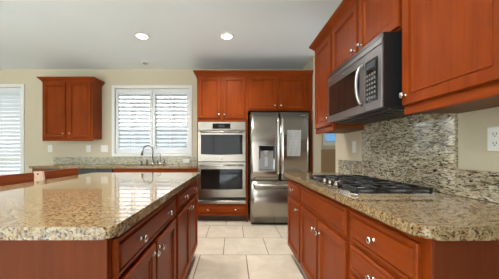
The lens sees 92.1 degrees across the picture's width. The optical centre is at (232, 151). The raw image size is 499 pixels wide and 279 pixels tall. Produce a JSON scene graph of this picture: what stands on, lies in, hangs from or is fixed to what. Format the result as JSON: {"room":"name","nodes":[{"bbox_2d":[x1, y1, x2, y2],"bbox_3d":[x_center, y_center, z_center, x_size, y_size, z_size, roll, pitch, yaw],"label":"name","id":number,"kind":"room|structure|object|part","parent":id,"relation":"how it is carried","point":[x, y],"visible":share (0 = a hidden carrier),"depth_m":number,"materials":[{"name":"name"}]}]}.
{"room":"kitchen","nodes":[
{"label":"kitchen","id":0,"kind":"room"},
{"bbox_2d":[0,69,301,172],"bbox_3d":[-2.465,-0.200,4.551,7.770,2.700,0.130,0,0,0],"label":"wall","id":1,"kind":"structure","parent":0,"point":[36,150],"depth_m":4.49,"materials":[{"name":"beige paint"}]},
{"bbox_2d":[0,84,24,174],"bbox_3d":[-4.798,-0.062,4.535,1.815,2.405,0.142,0,0,0],"label":"window","id":2,"kind":"structure","parent":1,"relation":"in","point":[22,86],"depth_m":4.50,"materials":[{"name":"white paint"}]},
{"bbox_3d":[-4.371,-0.043,4.499,0.844,2.326,0.066,0,0,0],"label":"shutter panel","id":3,"kind":"part","parent":2,"relation":"part of","materials":[{"name":"white wood"}]},
{"bbox_2d":[48,145,52,151],"bbox_3d":[-3.415,-0.065,4.482,0.085,0.125,0.008,0,0,0],"label":"outlet","id":4,"kind":"object","parent":1,"relation":"attached to","point":[50,147],"visible":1,"depth_m":4.48,"materials":[{"name":"white plastic"}]},
{"bbox_2d":[37,77,104,140],"bbox_3d":[-2.886,-0.746,4.306,0.991,1.105,0.354,0,0,0],"label":"upper cabinet","id":5,"kind":"object","parent":1,"relation":"attached to","point":[71,106],"visible":1,"depth_m":4.18,"materials":[{"name":"brown wood"}]},
{"bbox_3d":[-3.106,-0.730,4.176,0.382,0.950,0.020,0,0,0],"label":"door","id":6,"kind":"part","parent":5,"relation":"part of","materials":[{"name":"brown wood"}]},
{"bbox_3d":[-2.886,-0.214,4.197,0.876,0.042,0.026,0,0,0],"label":"light rail","id":7,"kind":"part","parent":5,"relation":"part of","materials":[{"name":"brown wood"}]},
{"bbox_3d":[-2.886,-1.260,4.306,0.991,0.075,0.354,0,0,0],"label":"crown molding","id":8,"kind":"part","parent":5,"relation":"part of","materials":[{"name":"brown wood"}]},
{"bbox_3d":[-2.667,-0.730,4.176,0.382,0.950,0.020,0,0,0],"label":"door","id":9,"kind":"part","parent":5,"relation":"part of","materials":[{"name":"brown wood"}]},
{"bbox_2d":[86,145,90,151],"bbox_3d":[-2.701,-0.065,4.481,0.085,0.125,0.009,0,0,0],"label":"light switch","id":10,"kind":"object","parent":1,"relation":"attached to","point":[88,147],"visible":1,"depth_m":4.48,"materials":[{"name":"white plastic"}]},
{"bbox_2d":[101,145,107,151],"bbox_3d":[-2.402,-0.065,4.481,0.130,0.125,0.009,0,0,0],"label":"light switch","id":11,"kind":"object","parent":1,"relation":"attached to","point":[104,148],"visible":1,"depth_m":4.48,"materials":[{"name":"white plastic"}]},
{"bbox_2d":[54,157,196,163],"bbox_3d":[-1.966,0.162,4.475,2.749,0.134,0.020,0,0,0],"label":"backsplash","id":12,"kind":"structure","parent":1,"relation":"attached to","point":[57,160],"depth_m":4.46,"materials":[{"name":"beige stone"}]},
{"bbox_2d":[112,85,191,156],"bbox_3d":[-1.512,-0.578,4.537,1.495,1.325,0.147,0,0,0],"label":"window","id":13,"kind":"structure","parent":1,"relation":"in","point":[114,87],"depth_m":4.46,"materials":[{"name":"white paint"}]},
{"bbox_2d":[116,89,152,152],"bbox_3d":[-1.859,-0.578,4.507,0.685,1.207,0.082,0,0,0],"label":"shutter panel","id":14,"kind":"object","parent":13,"relation":"attached to","point":[118,91],"visible":0.96,"depth_m":4.50,"materials":[{"name":"white paint"}]},
{"bbox_3d":[-1.839,-0.585,4.472,0.012,1.022,0.012,0,0,0],"label":"tilt rod","id":15,"kind":"part","parent":14,"relation":"part of","materials":[{"name":"white paint"}]},
{"bbox_2d":[153,89,188,152],"bbox_3d":[-1.167,-0.578,4.507,0.686,1.207,0.082,0,0,0],"label":"shutter panel","id":16,"kind":"object","parent":13,"relation":"attached to","point":[155,91],"visible":0.96,"depth_m":4.50,"materials":[{"name":"white paint"}]},
{"bbox_3d":[-1.167,-0.585,4.472,0.012,1.022,0.012,0,0,0],"label":"tilt rod","id":17,"kind":"part","parent":16,"relation":"part of","materials":[{"name":"white paint"}]},
{"bbox_2d":[0,0,342,94],"bbox_3d":[-0.575,-1.600,0.975,11.550,0.100,11.450,0,0,0],"label":"ceiling","id":18,"kind":"structure","parent":0,"point":[34,34],"depth_m":3.14,"materials":[{"name":"paint"}]},
{"bbox_2d":[134,33,149,39],"bbox_3d":[-1.216,-1.544,3.210,0.196,0.010,0.196,0,0,0],"label":"recessed light","id":19,"kind":"object","parent":18,"relation":"in","point":[142,36],"visible":1,"depth_m":3.20,"materials":[{"name":"white paint"}]},
{"bbox_2d":[219,33,233,39],"bbox_3d":[-0.086,-1.544,3.210,0.196,0.010,0.196,0,0,0],"label":"recessed light","id":20,"kind":"object","parent":18,"relation":"in","point":[225,36],"visible":1,"depth_m":3.21,"materials":[{"name":"white paint"}]},
{"bbox_2d":[185,214,307,278],"bbox_3d":[-0.575,1.180,0.975,11.550,0.080,11.450,0,0,0],"label":"floor","id":21,"kind":"structure","parent":0,"point":[225,249],"depth_m":2.67,"materials":[{"name":"beige tile"}]},
{"bbox_2d":[0,173,33,185],"bbox_3d":[-1.500,0.657,1.790,0.429,0.969,0.436,0,0,0],"label":"base cabinet","id":22,"kind":"object","parent":21,"relation":"on","point":[10,179],"visible":0.09,"depth_m":1.86,"materials":[{"name":"brown wood"}]},
{"bbox_2d":[32,169,58,172],"bbox_3d":[-2.955,0.706,4.194,0.709,0.869,0.576,0,0,0],"label":"base cabinet","id":23,"kind":"object","parent":21,"relation":"on","point":[32,169],"visible":0.02,"depth_m":3.96,"materials":[{"name":"brown wood"}]},
{"bbox_2d":[33,168,77,180],"bbox_3d":[-1.514,0.655,2.333,0.456,0.973,0.493,0,0,0],"label":"base cabinet","id":24,"kind":"object","parent":21,"relation":"on","point":[38,175],"visible":0.16,"depth_m":2.26,"materials":[{"name":"brown wood"}]},
{"bbox_3d":[-1.689,0.220,2.362,0.052,0.096,0.436,0,0,0],"label":"rail","id":25,"kind":"part","parent":24,"relation":"part of","materials":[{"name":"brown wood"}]},
{"bbox_2d":[0,195,175,278],"bbox_3d":[-0.798,0.706,1.211,0.884,0.869,0.888,0,0,0],"label":"base cabinet","id":26,"kind":"object","parent":21,"relation":"on","point":[147,249],"visible":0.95,"depth_m":0.77,"materials":[{"name":"brown wood"}]},
{"bbox_3d":[-0.822,0.706,0.776,0.837,0.869,0.018,0,0,0],"label":"panel","id":27,"kind":"part","parent":26,"relation":"part of","materials":[{"name":"brown wood"}]},
{"bbox_3d":[-0.395,0.734,1.002,0.020,0.563,0.398,0,0,0],"label":"door","id":28,"kind":"part","parent":26,"relation":"part of","materials":[{"name":"brown wood"}]},
{"bbox_3d":[-0.395,0.360,1.212,0.020,0.136,0.819,0,0,0],"label":"drawer","id":29,"kind":"part","parent":26,"relation":"part of","materials":[{"name":"brown wood"}]},
{"bbox_3d":[-0.370,0.360,1.000,0.030,0.030,0.031,0,0,0],"label":"knob","id":30,"kind":"part","parent":26,"relation":"part of","materials":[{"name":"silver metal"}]},
{"bbox_3d":[-0.370,0.495,1.171,0.030,0.030,0.031,0,0,0],"label":"knob","id":31,"kind":"part","parent":26,"relation":"part of","materials":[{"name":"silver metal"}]},
{"bbox_3d":[-0.395,0.734,1.423,0.020,0.563,0.398,0,0,0],"label":"door","id":32,"kind":"part","parent":26,"relation":"part of","materials":[{"name":"brown wood"}]},
{"bbox_2d":[78,169,112,174],"bbox_3d":[-2.290,0.707,4.163,0.614,0.867,0.546,0,0,0],"label":"dishwasher","id":33,"kind":"object","parent":21,"relation":"on","point":[80,171],"visible":0.09,"depth_m":3.93,"materials":[{"name":"black metal"}]},
{"bbox_2d":[113,169,170,172],"bbox_3d":[-1.501,0.706,4.194,0.958,0.869,0.576,0,0,0],"label":"base cabinet","id":34,"kind":"object","parent":21,"relation":"on","point":[114,170],"visible":0.04,"depth_m":3.94,"materials":[{"name":"brown wood"}]},
{"bbox_2d":[29,164,196,168],"bbox_3d":[-1.966,0.250,4.205,2.749,0.040,0.560,0,0,0],"label":"countertop","id":35,"kind":"structure","parent":34,"relation":"on","point":[52,166],"depth_m":3.92,"materials":[{"name":"stone"}]},
{"bbox_2d":[141,145,153,164],"bbox_3d":[-1.563,0.051,4.389,0.240,0.356,0.055,0,0,-10],"label":"faucet","id":36,"kind":"object","parent":35,"relation":"on","point":[146,145],"visible":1,"depth_m":4.38,"materials":[{"name":"silver metal"}]},
{"bbox_3d":[-1.561,0.011,4.389,0.203,0.276,0.029,0,0,-10],"label":"spout","id":37,"kind":"part","parent":36,"relation":"part of","materials":[{"name":"silver metal"}]},
{"bbox_2d":[171,169,196,192],"bbox_3d":[-0.806,0.706,4.194,0.427,0.869,0.576,0,0,0],"label":"base cabinet","id":38,"kind":"object","parent":21,"relation":"on","point":[172,170],"visible":0.02,"depth_m":3.94,"materials":[{"name":"brown wood"}]},
{"bbox_3d":[-0.810,0.367,3.945,0.379,0.165,0.020,0,0,0],"label":"drawer","id":39,"kind":"part","parent":38,"relation":"part of","materials":[{"name":"brown wood"}]},
{"bbox_2d":[174,179,197,278],"bbox_3d":[-0.778,0.706,2.153,0.844,0.869,0.994,0,0,0],"label":"base cabinet","id":40,"kind":"object","parent":21,"relation":"on","point":[186,200],"visible":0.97,"depth_m":2.01,"materials":[{"name":"brown wood"}]},
{"bbox_2d":[0,173,199,239],"bbox_3d":[-0.964,0.250,1.712,1.193,0.040,1.955,0,0,0],"label":"countertop","id":41,"kind":"structure","parent":40,"relation":"on","point":[89,206],"depth_m":1.07,"materials":[{"name":"stone"}]},
{"bbox_3d":[-0.395,0.734,1.915,0.020,0.563,0.450,0,0,0],"label":"door","id":42,"kind":"part","parent":40,"relation":"part of","materials":[{"name":"brown wood"}]},
{"bbox_3d":[-0.395,0.360,2.152,0.020,0.136,0.925,0,0,0],"label":"drawer","id":43,"kind":"part","parent":40,"relation":"part of","materials":[{"name":"brown wood"}]},
{"bbox_3d":[-0.395,0.734,2.390,0.020,0.563,0.450,0,0,0],"label":"door","id":44,"kind":"part","parent":40,"relation":"part of","materials":[{"name":"brown wood"}]},
{"bbox_2d":[193,70,246,220],"bbox_3d":[-0.210,-0.085,4.165,0.864,2.450,0.637,0,0,0],"label":"tall cabinet","id":45,"kind":"object","parent":21,"relation":"on","point":[221,94],"visible":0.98,"depth_m":3.90,"materials":[{"name":"brown wood"}]},
{"bbox_3d":[-0.572,0.175,4.193,0.026,1.339,0.580,0,0,0],"label":"panel","id":46,"kind":"part","parent":45,"relation":"part of","materials":[{"name":"brown wood"}]},
{"bbox_3d":[-0.382,-0.882,3.893,0.356,0.665,0.020,0,0,0],"label":"door","id":47,"kind":"part","parent":45,"relation":"part of","materials":[{"name":"brown wood"}]},
{"bbox_3d":[-0.210,-1.272,4.165,0.864,0.075,0.637,0,0,0],"label":"crown molding","id":48,"kind":"part","parent":45,"relation":"part of","materials":[{"name":"brown wood"}]},
{"bbox_3d":[-0.181,0.930,3.893,0.767,0.130,0.020,0,0,0],"label":"drawer","id":49,"kind":"part","parent":45,"relation":"part of","materials":[{"name":"brown wood"}]},
{"bbox_2d":[198,122,245,203],"bbox_3d":[-0.181,0.174,4.114,0.775,1.329,0.617,0,0,0],"label":"double wall oven","id":50,"kind":"object","parent":45,"relation":"in","point":[221,145],"visible":0.98,"depth_m":3.86,"materials":[{"name":"silver metal"}]},
{"bbox_3d":[-0.181,0.215,3.834,0.691,0.024,0.056,0,0,0],"label":"handle","id":51,"kind":"part","parent":50,"relation":"part of","materials":[{"name":"silver metal"}]},
{"bbox_3d":[-0.181,-0.323,3.834,0.691,0.024,0.056,0,0,0],"label":"handle","id":52,"kind":"part","parent":50,"relation":"part of","materials":[{"name":"silver metal"}]},
{"bbox_3d":[-0.181,0.813,3.890,0.775,0.050,0.025,0,0,0],"label":"trim","id":53,"kind":"part","parent":50,"relation":"part of","materials":[{"name":"metal"}]},
{"bbox_3d":[-0.181,0.447,3.882,0.775,0.568,0.038,0,0,0],"label":"door","id":54,"kind":"part","parent":50,"relation":"part of","materials":[{"name":"metal"}]},
{"bbox_3d":[-0.181,-0.097,3.882,0.775,0.504,0.038,0,0,0],"label":"door","id":55,"kind":"part","parent":50,"relation":"part of","materials":[{"name":"metal"}]},
{"bbox_3d":[-0.181,-0.423,3.890,0.775,0.133,0.025,0,0,0],"label":"control panel","id":56,"kind":"part","parent":50,"relation":"part of","materials":[{"name":"metal"}]},
{"bbox_3d":[0.019,-0.882,3.893,0.356,0.665,0.020,0,0,0],"label":"door","id":57,"kind":"part","parent":45,"relation":"part of","materials":[{"name":"brown wood"}]},
{"bbox_3d":[0.209,0.175,4.193,0.026,1.339,0.580,0,0,0],"label":"panel","id":58,"kind":"part","parent":45,"relation":"part of","materials":[{"name":"brown wood"}]},
{"bbox_2d":[248,112,308,223],"bbox_3d":[0.725,0.263,4.034,0.906,1.755,0.784,0,0,0],"label":"refrigerator","id":59,"kind":"object","parent":21,"relation":"on","point":[268,160],"visible":0.86,"depth_m":3.72,"materials":[{"name":"grey metal"}]},
{"bbox_3d":[0.497,-0.087,3.754,0.450,1.055,0.078,0,0,0],"label":"door","id":60,"kind":"part","parent":59,"relation":"part of","materials":[{"name":"metal"}]},
{"bbox_3d":[0.525,-0.058,3.735,0.244,0.075,0.020,0,0,0],"label":"dispenser panel","id":61,"kind":"part","parent":59,"relation":"part of","materials":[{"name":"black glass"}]},
{"bbox_3d":[0.725,0.773,3.754,0.906,0.643,0.078,0,0,0],"label":"freezer drawer","id":62,"kind":"part","parent":59,"relation":"part of","materials":[{"name":"metal"}]},
{"bbox_3d":[0.725,0.504,3.689,0.835,0.032,0.082,0,0,0],"label":"handle","id":63,"kind":"part","parent":59,"relation":"part of","materials":[{"name":"silver metal"}]},
{"bbox_3d":[0.692,-0.085,3.682,0.033,0.902,0.078,0,0,0],"label":"handle","id":64,"kind":"part","parent":59,"relation":"part of","materials":[{"name":"silver metal"}]},
{"bbox_3d":[0.758,-0.085,3.682,0.033,0.902,0.078,0,0,0],"label":"handle","id":65,"kind":"part","parent":59,"relation":"part of","materials":[{"name":"silver metal"}]},
{"bbox_2d":[287,130,300,155],"bbox_3d":[0.948,-0.139,3.716,0.225,0.407,0.005,0,0,-2],"label":"paper sheet","id":66,"kind":"object","parent":59,"relation":"attached to","point":[293,136],"visible":1,"depth_m":3.72,"materials":[{"name":"white paper"}]},
{"bbox_3d":[0.953,-0.087,3.754,0.450,1.055,0.078,0,0,0],"label":"door","id":67,"kind":"part","parent":59,"relation":"part of","materials":[{"name":"metal"}]},
{"bbox_2d":[246,70,313,221],"bbox_3d":[0.757,-0.085,4.165,1.068,2.450,0.637,0,0,0],"label":"tall cabinet","id":68,"kind":"object","parent":21,"relation":"on","point":[279,91],"visible":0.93,"depth_m":3.90,"materials":[{"name":"brown wood"}]},
{"bbox_3d":[0.480,-0.955,3.893,0.447,0.520,0.020,0,0,0],"label":"door","id":69,"kind":"part","parent":68,"relation":"part of","materials":[{"name":"brown wood"}]},
{"bbox_3d":[0.757,-1.272,3.874,1.068,0.075,0.056,0,0,0],"label":"crown molding","id":70,"kind":"part","parent":68,"relation":"part of","materials":[{"name":"brown wood"}]},
{"bbox_3d":[0.967,-0.955,3.893,0.437,0.520,0.020,0,0,0],"label":"door","id":71,"kind":"part","parent":68,"relation":"part of","materials":[{"name":"brown wood"}]},
{"bbox_3d":[1.270,-0.050,4.193,0.039,2.380,0.580,0,0,0],"label":"panel","id":72,"kind":"part","parent":68,"relation":"part of","materials":[{"name":"brown wood"}]},
{"bbox_2d":[288,178,301,262],"bbox_3d":[0.883,0.706,2.413,0.624,0.869,0.494,0,0,0],"label":"base cabinet","id":73,"kind":"object","parent":21,"relation":"on","point":[294,188],"visible":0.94,"depth_m":2.38,"materials":[{"name":"brown wood"}]},
{"bbox_3d":[0.610,0.379,2.413,0.020,0.153,0.447,0,0,0],"label":"drawer","id":74,"kind":"part","parent":73,"relation":"part of","materials":[{"name":"brown wood"}]},
{"bbox_2d":[300,184,350,278],"bbox_3d":[0.883,0.706,1.714,0.624,0.869,0.902,0,0,0],"label":"base cabinet","id":75,"kind":"object","parent":21,"relation":"on","point":[325,241],"visible":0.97,"depth_m":1.61,"materials":[{"name":"brown wood"}]},
{"bbox_3d":[0.610,0.750,1.938,0.020,0.530,0.405,0,0,0],"label":"door","id":76,"kind":"part","parent":75,"relation":"part of","materials":[{"name":"brown wood"}]},
{"bbox_3d":[0.610,0.379,1.714,0.020,0.153,0.852,0,0,0],"label":"drawer","id":77,"kind":"part","parent":75,"relation":"part of","materials":[{"name":"brown wood"}]},
{"bbox_3d":[0.610,0.750,1.494,0.020,0.530,0.412,0,0,0],"label":"door","id":78,"kind":"part","parent":75,"relation":"part of","materials":[{"name":"brown wood"}]},
{"bbox_2d":[285,173,498,240],"bbox_3d":[0.888,0.250,1.709,0.621,0.040,1.962,0,0,0],"label":"countertop","id":79,"kind":"structure","parent":75,"relation":"on","point":[443,217],"depth_m":0.93,"materials":[{"name":"stone"}]},
{"bbox_2d":[307,175,438,195],"bbox_3d":[0.855,0.209,1.645,0.460,0.040,0.800,0,0,0],"label":"gas cooktop","id":80,"kind":"object","parent":79,"relation":"in","point":[355,185],"visible":1,"depth_m":1.39,"materials":[{"name":"silver metal"}]},
{"bbox_2d":[350,207,498,278],"bbox_3d":[0.883,0.706,1.002,0.624,0.869,0.520,0,0,0],"label":"base cabinet","id":81,"kind":"object","parent":21,"relation":"on","point":[378,249],"visible":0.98,"depth_m":0.82,"materials":[{"name":"brown wood"}]},
{"bbox_3d":[0.585,0.376,1.025,0.030,0.030,0.031,0,0,0],"label":"knob","id":82,"kind":"part","parent":81,"relation":"part of","materials":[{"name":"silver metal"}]},
{"bbox_3d":[0.610,0.540,1.014,0.020,0.130,0.452,0,0,0],"label":"drawer","id":83,"kind":"part","parent":81,"relation":"part of","materials":[{"name":"brown wood"}]},
{"bbox_3d":[0.610,0.376,1.014,0.020,0.148,0.452,0,0,0],"label":"drawer","id":84,"kind":"part","parent":81,"relation":"part of","materials":[{"name":"brown wood"}]},
{"bbox_3d":[0.907,0.706,0.746,0.573,0.869,0.008,0,0,0],"label":"panel","id":85,"kind":"part","parent":81,"relation":"part of","materials":[{"name":"brown wood"}]},
{"bbox_2d":[302,56,320,172],"bbox_3d":[1.357,-0.205,4.178,0.127,2.690,0.616,0,0,0],"label":"wall","id":86,"kind":"structure","parent":0,"point":[316,138],"depth_m":3.87,"materials":[{"name":"beige paint"}]},
{"bbox_2d":[321,133,334,148],"bbox_3d":[3.195,-0.205,6.565,3.810,2.690,0.130,0,0,0],"label":"wall","id":87,"kind":"structure","parent":0,"point":[322,145],"depth_m":6.50,"materials":[{"name":"beige paint"}]},
{"bbox_2d":[321,149,334,172],"bbox_3d":[3.200,0.535,6.480,3.560,1.210,0.040,0,0,0],"label":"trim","id":88,"kind":"structure","parent":87,"relation":"attached to","point":[327,155],"depth_m":6.48,"materials":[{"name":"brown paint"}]},
{"bbox_2d":[323,133,334,144],"bbox_3d":[3.200,-0.680,6.540,1.540,1.000,0.120,0,0,0],"label":"window","id":89,"kind":"structure","parent":87,"relation":"in","point":[325,142],"depth_m":6.48,"materials":[{"name":"white paint"}]},
{"bbox_2d":[335,107,498,172],"bbox_3d":[1.260,-0.205,-0.895,0.120,2.690,7.410,0,0,0],"label":"wall","id":90,"kind":"structure","parent":0,"point":[473,154],"depth_m":1.21,"materials":[{"name":"beige paint"}]},
{"bbox_2d":[309,23,363,133],"bbox_3d":[1.020,-0.679,2.412,0.354,0.972,0.510,0,0,0],"label":"upper cabinet","id":91,"kind":"object","parent":90,"relation":"attached to","point":[322,44],"visible":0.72,"depth_m":2.35,"materials":[{"name":"brown wood"}]},
{"bbox_3d":[1.020,-1.127,2.412,0.354,0.075,0.509,0,0,0],"label":"crown molding","id":92,"kind":"part","parent":91,"relation":"part of","materials":[{"name":"brown wood"}]},
{"bbox_3d":[0.890,-0.661,2.382,0.020,0.828,0.405,0,0,0],"label":"door","id":93,"kind":"part","parent":91,"relation":"part of","materials":[{"name":"brown wood"}]},
{"bbox_3d":[0.911,-0.214,2.384,0.026,0.042,0.452,0,0,0],"label":"light rail","id":94,"kind":"part","parent":91,"relation":"part of","materials":[{"name":"brown wood"}]},
{"bbox_2d":[338,160,361,174],"bbox_3d":[1.189,0.157,2.446,0.020,0.144,0.489,0,0,0],"label":"backsplash","id":95,"kind":"structure","parent":90,"relation":"attached to","point":[350,167],"depth_m":2.41,"materials":[{"name":"beige stone"}]},
{"bbox_2d":[352,141,355,152],"bbox_3d":[1.195,-0.050,2.370,0.009,0.115,0.072,0,0,0],"label":"light switch","id":96,"kind":"object","parent":90,"relation":"attached to","point":[353,142],"visible":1,"depth_m":2.37,"materials":[{"name":"white plastic"}]},
{"bbox_2d":[327,0,401,124],"bbox_3d":[1.020,-0.705,1.708,0.354,0.921,0.893,0,0,0],"label":"upper cabinet","id":97,"kind":"object","parent":90,"relation":"attached to","point":[354,24],"visible":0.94,"depth_m":1.72,"materials":[{"name":"brown wood"}]},
{"bbox_3d":[0.871,-1.127,1.708,0.056,0.075,0.893,0,0,0],"label":"crown molding","id":98,"kind":"part","parent":97,"relation":"part of","materials":[{"name":"brown wood"}]},
{"bbox_3d":[0.890,-0.874,1.923,0.020,0.403,0.415,0,0,0],"label":"door","id":99,"kind":"part","parent":97,"relation":"part of","materials":[{"name":"brown wood"}]},
{"bbox_2d":[328,32,413,123],"bbox_3d":[0.980,-0.446,1.681,0.434,0.422,0.748,0,0,0],"label":"microwave","id":100,"kind":"object","parent":97,"relation":"attached to","point":[365,89],"visible":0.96,"depth_m":1.45,"materials":[{"name":"silver metal"}]},
{"bbox_3d":[0.814,-0.419,1.764,0.008,0.348,0.583,0,0,0],"label":"door","id":101,"kind":"part","parent":100,"relation":"part of","materials":[{"name":"metal"}]},
{"bbox_3d":[0.791,-0.417,1.505,0.056,0.268,0.019,0,0,0],"label":"handle","id":102,"kind":"part","parent":100,"relation":"part of","materials":[{"name":"silver metal"}]},
{"bbox_2d":[366,59,374,70],"bbox_3d":[0.806,-0.510,1.405,0.001,0.040,0.090,0,0,0],"label":"display","id":103,"kind":"object","parent":100,"relation":"on","point":[370,64],"depth_m":1.41,"materials":[{"name":"black glass"}]},
{"bbox_3d":[0.814,-0.419,1.388,0.008,0.348,0.162,0,0,0],"label":"control panel","id":104,"kind":"part","parent":100,"relation":"part of","materials":[{"name":"metal"}]},
{"bbox_3d":[0.890,-0.874,1.482,0.020,0.403,0.405,0,0,0],"label":"door","id":105,"kind":"part","parent":97,"relation":"part of","materials":[{"name":"brown wood"}]},
{"bbox_2d":[362,114,457,194],"bbox_3d":[1.189,-0.007,1.738,0.020,0.473,0.923,0,0,0],"label":"backsplash","id":106,"kind":"structure","parent":90,"relation":"attached to","point":[417,149],"depth_m":1.56,"materials":[{"name":"beige stone"}]},
{"bbox_2d":[398,0,498,114],"bbox_3d":[1.020,-0.679,0.974,0.354,0.972,0.572,0,0,0],"label":"upper cabinet","id":107,"kind":"object","parent":90,"relation":"attached to","point":[450,48],"visible":1,"depth_m":1.00,"materials":[{"name":"brown wood"}]},
{"bbox_3d":[0.865,-0.290,1.227,0.030,0.030,0.031,0,0,0],"label":"knob","id":108,"kind":"part","parent":107,"relation":"part of","materials":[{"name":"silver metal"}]},
{"bbox_3d":[0.911,-0.214,1.002,0.026,0.042,0.514,0,0,0],"label":"light rail","id":109,"kind":"part","parent":107,"relation":"part of","materials":[{"name":"brown wood"}]},
{"bbox_2d":[455,169,498,202],"bbox_3d":[1.189,0.160,1.006,0.020,0.139,0.541,0,0,0],"label":"backsplash","id":110,"kind":"structure","parent":90,"relation":"attached to","point":[475,184],"depth_m":1.16,"materials":[{"name":"beige stone"}]},
{"bbox_2d":[487,126,498,150],"bbox_3d":[1.196,-0.060,1.093,0.008,0.115,0.072,0,0,0],"label":"outlet","id":111,"kind":"object","parent":90,"relation":"attached to","point":[492,132],"visible":1,"depth_m":1.10,"materials":[{"name":"white plastic"}]},
{"bbox_2d":[491,131,498,137],"bbox_3d":[1.193,-0.081,1.093,0.002,0.030,0.034,0,0,0],"label":"socket","id":112,"kind":"object","parent":111,"relation":"attached to","point":[494,134],"depth_m":1.09,"materials":[{"name":"grey plastic"}]},
{"bbox_2d":[491,140,498,146],"bbox_3d":[1.193,-0.039,1.093,0.002,0.030,0.034,0,0,0],"label":"socket","id":113,"kind":"object","parent":111,"relation":"attached to","point":[494,143],"depth_m":1.09,"materials":[{"name":"grey plastic"}]},
{"label":"outside","id":114,"kind":"structure","parent":0,"visible":0},
{"bbox_3d":[0.000,1.290,18.350,60.000,0.100,23.300,0,0,0],"label":"ground","id":115,"kind":"structure","parent":114,"visible":0},
{"bbox_2d":[120,128,185,148],"bbox_3d":[1.300,0.170,9.100,15.400,2.140,0.200,0,0,0],"label":"wall","id":116,"kind":"structure","parent":115,"relation":"on","point":[120,128],"depth_m":9.00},
{"bbox_2d":[326,133,334,140],"bbox_3d":[5.800,-0.410,8.550,6.400,3.300,0.100,0,0,0],"label":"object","id":117,"kind":"structure","parent":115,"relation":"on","point":[329,136],"depth_m":8.50,"materials":[{"name":"blue paint"}]}
]}

